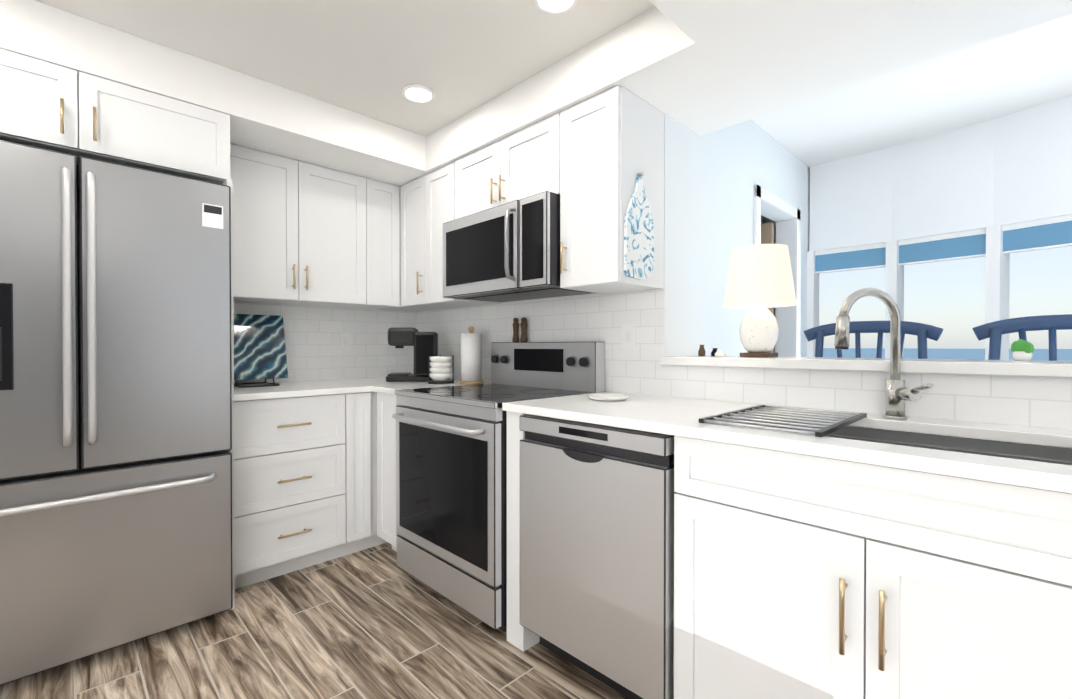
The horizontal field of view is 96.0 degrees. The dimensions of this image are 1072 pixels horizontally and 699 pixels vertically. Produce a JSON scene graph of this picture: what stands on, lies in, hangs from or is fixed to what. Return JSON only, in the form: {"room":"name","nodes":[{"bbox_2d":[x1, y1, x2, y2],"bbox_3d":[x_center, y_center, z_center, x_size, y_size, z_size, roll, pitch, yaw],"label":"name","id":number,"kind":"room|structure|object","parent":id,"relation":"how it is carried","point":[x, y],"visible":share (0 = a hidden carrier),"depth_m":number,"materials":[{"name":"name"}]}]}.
{"room":"kitchen","nodes":[
{"label":"kitchen","id":0,"kind":"room"},
{"bbox_2d":[0,542,627,698],"bbox_3d":[0.734,1.154,0.881,7.820,0.060,6.240,0,1,-45],"label":"floor","id":1,"kind":"structure","parent":0,"point":[375,622],"depth_m":1.76,"materials":[{"name":"brown wood"}]},
{"bbox_2d":[0,140,232,685],"bbox_3d":[-1.822,0.226,1.915,0.905,1.780,0.887,0,1,-45],"label":"fridge","id":2,"kind":"object","parent":1,"relation":"on","point":[115,422],"visible":1,"depth_m":1.70,"materials":[{"name":"grey metal"}]},
{"bbox_2d":[234,392,386,588],"bbox_3d":[-1.100,0.667,2.811,1.306,0.884,0.668,0,1,-45],"label":"base cabinet","id":3,"kind":"object","parent":1,"relation":"on","point":[305,481],"visible":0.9,"depth_m":2.37,"materials":[{"name":"white wood"}]},
{"bbox_2d":[234,377,460,400],"bbox_3d":[-1.105,0.209,2.812,1.310,0.030,0.653,0,1,-45],"label":"countertop","id":4,"kind":"structure","parent":3,"relation":"on","point":[310,388],"depth_m":2.50,"materials":[{"name":"stone"}]},
{"bbox_2d":[234,314,287,387],"bbox_3d":[-1.525,0.000,2.605,0.340,0.388,0.248,0,1,-45],"label":"board","id":5,"kind":"object","parent":4,"relation":"on","point":[259,347],"visible":0.75,"depth_m":2.65,"materials":[{"name":"blue glass"}]},
{"bbox_2d":[386,327,437,381],"bbox_3d":[-0.757,0.030,2.963,0.300,0.325,0.250,0,0,-10],"label":"coffee maker","id":6,"kind":"object","parent":4,"relation":"on","point":[425,344],"visible":0.83,"depth_m":2.87,"materials":[{"name":"black plastic"}]},
{"bbox_2d":[377,392,397,551],"bbox_3d":[-0.538,0.668,2.726,0.630,0.884,0.310,0,1,-45],"label":"base cabinet","id":7,"kind":"object","parent":1,"relation":"on","point":[387,404],"visible":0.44,"depth_m":2.54,"materials":[{"name":"white wood"}]},
{"bbox_2d":[373,381,490,394],"bbox_3d":[-0.540,0.210,2.707,0.653,0.030,0.290,0,1,-45],"label":"countertop","id":8,"kind":"structure","parent":7,"relation":"on","point":[388,389],"depth_m":2.56,"materials":[{"name":"stone"}]},
{"bbox_2d":[428,355,453,383],"bbox_3d":[-0.552,0.114,2.772,0.152,0.160,0.143,0,1,-45],"label":"bowls","id":9,"kind":"object","parent":8,"relation":"on","point":[440,369],"visible":1,"depth_m":2.73,"materials":[{"name":"white ceramic"}]},
{"bbox_2d":[459,326,483,383],"bbox_3d":[-0.370,0.030,2.759,0.140,0.328,0.140,0,1,-45],"label":"paper towel","id":10,"kind":"object","parent":8,"relation":"on","point":[471,357],"visible":1,"depth_m":2.71,"materials":[{"name":"white paper"}]},
{"bbox_2d":[392,342,604,631],"bbox_3d":[-0.203,0.538,2.300,0.746,1.150,0.758,0,1,-45],"label":"range","id":11,"kind":"object","parent":1,"relation":"on","point":[451,486],"visible":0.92,"depth_m":2.08,"materials":[{"name":"grey metal"}]},
{"bbox_2d":[512,318,518,341],"bbox_3d":[-0.112,-0.108,2.679,0.039,0.135,0.040,0,1,-45],"label":"grinder","id":12,"kind":"object","parent":11,"relation":"on","point":[515,324],"visible":0.96,"depth_m":2.67,"materials":[{"name":"brown wood"}]},
{"bbox_2d":[520,317,526,341],"bbox_3d":[-0.066,-0.107,2.632,0.039,0.135,0.040,0,1,-45],"label":"grinder","id":13,"kind":"object","parent":11,"relation":"on","point":[523,324],"visible":0.94,"depth_m":2.62,"materials":[{"name":"brown wood"}]},
{"bbox_2d":[507,411,539,651],"bbox_3d":[0.144,0.673,2.034,0.630,0.884,0.094,0,1,-45],"label":"cabinet filler","id":14,"kind":"object","parent":1,"relation":"on","point":[521,637],"visible":0.21,"depth_m":1.82,"materials":[{"name":"white wood"}]},
{"bbox_2d":[520,414,676,698],"bbox_3d":[0.380,0.677,1.774,0.656,0.880,0.594,0,1,-45],"label":"dishwasher","id":15,"kind":"object","parent":1,"relation":"on","point":[596,551],"visible":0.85,"depth_m":1.49,"materials":[{"name":"grey metal"}]},
{"bbox_2d":[674,428,1071,698],"bbox_3d":[0.909,0.679,1.233,0.668,0.884,0.900,0,1,-45],"label":"base cabinet","id":16,"kind":"object","parent":1,"relation":"on","point":[799,576],"visible":0.88,"depth_m":1.03,"materials":[{"name":"white wood"}]},
{"bbox_2d":[502,391,1071,493],"bbox_3d":[0.881,0.221,1.268,0.653,0.030,2.214,0,1,-45],"label":"countertop","id":17,"kind":"structure","parent":16,"relation":"on","point":[676,416],"depth_m":1.23,"materials":[{"name":"stone"}]},
{"bbox_2d":[587,393,628,400],"bbox_3d":[0.288,0.192,1.938,0.170,0.016,0.170,0,1,-45],"label":"spoon rest","id":18,"kind":"object","parent":17,"relation":"on","point":[607,396],"visible":1,"depth_m":1.93,"materials":[{"name":"white ceramic"}]},
{"bbox_2d":[699,405,866,436],"bbox_3d":[0.729,0.199,1.406,0.462,0.011,0.307,0,1,-45],"label":"drying rack","id":19,"kind":"object","parent":17,"relation":"on","point":[820,423],"visible":1,"depth_m":1.36,"materials":[{"name":"silver metal"}]},
{"bbox_2d":[834,288,933,419],"bbox_3d":[1.016,0.011,1.402,0.186,0.387,0.224,0,1,-45],"label":"faucet","id":20,"kind":"object","parent":17,"relation":"on","point":[898,393],"visible":1,"depth_m":1.42,"materials":[{"name":"silver metal"}]},
{"bbox_2d":[811,426,1071,464],"bbox_3d":[0.902,0.347,1.231,0.434,0.219,0.714,0,1,-45],"label":"sink","id":21,"kind":"object","parent":17,"relation":"in","point":[1056,455],"visible":0.02,"depth_m":1.29,"materials":[{"name":"silver metal"}]},
{"bbox_2d":[804,321,942,358],"bbox_3d":[1.507,0.487,2.209,0.562,1.256,0.529,0,1,37],"label":"chair","id":22,"kind":"object","parent":1,"relation":"on","point":[922,332],"visible":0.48,"depth_m":2.37,"materials":[{"name":"blue wood"}]},
{"bbox_2d":[972,314,1071,360],"bbox_3d":[1.906,0.491,1.748,0.529,1.256,0.562,0,1,-39],"label":"chair","id":23,"kind":"object","parent":1,"relation":"on","point":[996,330],"visible":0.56,"depth_m":1.99,"materials":[{"name":"blue wood"}]},
{"bbox_2d":[234,302,415,382],"bbox_3d":[-1.761,-0.090,2.708,6.610,2.400,0.120,0,1,-45],"label":"wall","id":24,"kind":"structure","parent":0,"point":[314,351],"depth_m":3.10,"materials":[{"name":"white tile"}]},
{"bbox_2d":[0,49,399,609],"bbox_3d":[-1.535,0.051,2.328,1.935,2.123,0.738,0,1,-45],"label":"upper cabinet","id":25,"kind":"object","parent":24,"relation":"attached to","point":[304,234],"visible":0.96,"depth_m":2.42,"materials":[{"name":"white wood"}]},
{"bbox_2d":[340,332,350,349],"bbox_3d":[-1.235,-0.053,3.137,0.070,0.114,0.009,0,1,-45],"label":"electrical outlet plate","id":26,"kind":"object","parent":24,"relation":"attached to","point":[345,341],"visible":1,"depth_m":3.13,"materials":[{"name":"white plastic"}]},
{"bbox_2d":[0,0,1071,186],"bbox_3d":[0.777,-1.286,0.905,7.940,0.180,6.240,0,1,-45],"label":"ceiling","id":27,"kind":"structure","parent":0,"point":[373,58],"depth_m":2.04,"materials":[{"name":"white paint"}]},
{"bbox_2d":[402,84,434,102],"bbox_3d":[-0.551,-1.199,2.264,0.150,0.014,0.150,0,1,-45],"label":"recessed light","id":28,"kind":"object","parent":27,"relation":"in","point":[418,93],"visible":0.94,"depth_m":2.25,"materials":[{"name":"white plastic"}]},
{"bbox_2d":[534,0,577,13],"bbox_3d":[0.067,-1.195,1.638,0.150,0.014,0.150,0,1,-45],"label":"recessed light","id":29,"kind":"object","parent":27,"relation":"in","point":[554,6],"visible":0.96,"depth_m":1.67,"materials":[{"name":"white plastic"}]},
{"bbox_2d":[416,113,1071,429],"bbox_3d":[1.285,-0.080,1.416,0.130,2.400,6.000,0,1,-45],"label":"wall","id":30,"kind":"structure","parent":0,"point":[653,316],"depth_m":2.07,"materials":[{"name":"white tile"}]},
{"bbox_2d":[376,185,443,311],"bbox_3d":[-0.838,-0.643,3.232,0.330,0.748,0.418,0,1,-45],"label":"upper cabinet","id":31,"kind":"object","parent":30,"relation":"attached to","point":[399,308],"depth_m":3.00,"materials":[{"name":"white wood"}]},
{"bbox_2d":[404,174,451,308],"bbox_3d":[-0.606,-0.641,2.998,0.330,0.748,0.342,0,1,-45],"label":"upper cabinet","id":32,"kind":"object","parent":30,"relation":"attached to","point":[415,191],"depth_m":2.89,"materials":[{"name":"white wood"}]},
{"bbox_2d":[428,163,500,308],"bbox_3d":[-0.441,-0.640,2.830,0.330,0.748,0.336,0,1,-45],"label":"upper cabinet","id":33,"kind":"object","parent":30,"relation":"attached to","point":[439,180],"depth_m":2.73,"materials":[{"name":"white wood"}]},
{"bbox_2d":[452,113,559,220],"bbox_3d":[-0.052,-0.838,2.435,0.330,0.345,0.762,0,1,-45],"label":"upper cabinet","id":34,"kind":"object","parent":30,"relation":"attached to","point":[525,163],"depth_m":2.28,"materials":[{"name":"white wood"}]},
{"bbox_2d":[443,191,593,301],"bbox_3d":[-0.101,-0.466,2.392,0.462,0.394,0.758,0,1,-45],"label":"microwave","id":35,"kind":"object","parent":34,"relation":"attached to","point":[508,252],"visible":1,"depth_m":2.20,"materials":[{"name":"grey metal"}]},
{"bbox_2d":[560,85,663,293],"bbox_3d":[0.324,-0.634,2.056,0.330,0.748,0.302,0,1,-45],"label":"upper cabinet","id":36,"kind":"object","parent":30,"relation":"attached to","point":[589,160],"depth_m":1.94,"materials":[{"name":"white wood"}]},
{"bbox_2d":[624,172,653,279],"bbox_3d":[0.415,-0.490,1.918,0.200,0.423,0.020,0,1,-45],"label":"hanging towel","id":37,"kind":"object","parent":36,"relation":"hanging from","point":[638,243],"visible":0.9,"depth_m":1.91,"materials":[{"name":"white fabric"}]},
{"bbox_2d":[622,324,634,349],"bbox_3d":[0.421,-0.056,2.193,0.009,0.114,0.070,0,1,-45],"label":"switch plate","id":38,"kind":"object","parent":30,"relation":"attached to","point":[628,337],"visible":1,"depth_m":2.19,"materials":[{"name":"white plastic"}]},
{"bbox_2d":[661,356,1071,376],"bbox_3d":[2.050,0.057,0.753,0.355,0.034,3.978,0,1,-45],"label":"bar","id":39,"kind":"object","parent":30,"relation":"on","point":[1015,368],"visible":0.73,"depth_m":1.50,"materials":[{"name":"stone"}]},
{"bbox_2d":[698,345,725,356],"bbox_3d":[0.749,0.004,2.042,0.090,0.050,0.127,0,1,-45],"label":"figurine","id":40,"kind":"object","parent":39,"relation":"on","point":[716,352],"visible":0.98,"depth_m":2.05,"materials":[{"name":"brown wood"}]},
{"bbox_2d":[723,244,796,357],"bbox_3d":[0.889,-0.185,1.924,0.266,0.430,0.266,0,1,-45],"label":"lamp","id":41,"kind":"object","parent":39,"relation":"on","point":[760,280],"visible":1,"depth_m":1.85,"materials":[{"name":"ceramic"},{"name":"dark wood"},{"name":"white fabric"}]},
{"bbox_2d":[1011,339,1033,360],"bbox_3d":[1.481,0.001,1.468,0.051,0.065,0.051,0,1,-45],"label":"potted plant","id":42,"kind":"object","parent":39,"relation":"on","point":[1022,350],"visible":1,"depth_m":1.46,"materials":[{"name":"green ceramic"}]},
{"bbox_2d":[680,120,809,356],"bbox_3d":[1.266,-0.091,2.852,1.860,2.400,0.140,0,1,-45],"label":"wall","id":43,"kind":"structure","parent":0,"point":[738,180],"depth_m":2.47,"materials":[{"name":"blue paint"}]},
{"bbox_2d":[761,215,775,352],"bbox_3d":[1.215,-0.102,4.312,0.120,2.400,2.020,0,1,-45],"label":"wall","id":44,"kind":"structure","parent":0,"point":[764,220],"depth_m":3.64,"materials":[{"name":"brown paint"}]},
{"bbox_2d":[807,95,1071,359],"bbox_3d":[2.890,-0.082,1.596,1.487,2.400,4.001,0,1,-45],"label":"wall","id":45,"kind":"structure","parent":0,"point":[996,192],"depth_m":2.85,"materials":[{"name":"white paint"}]},
{"label":"outside","id":46,"kind":"structure","parent":0,"visible":0},
{"bbox_2d":[823,348,1071,360],"bbox_3d":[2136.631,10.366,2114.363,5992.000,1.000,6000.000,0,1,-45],"label":"sea","id":47,"kind":"structure","parent":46,"point":[1037,354],"depth_m":1634.84,"materials":[{"name":"blue"}]}
]}

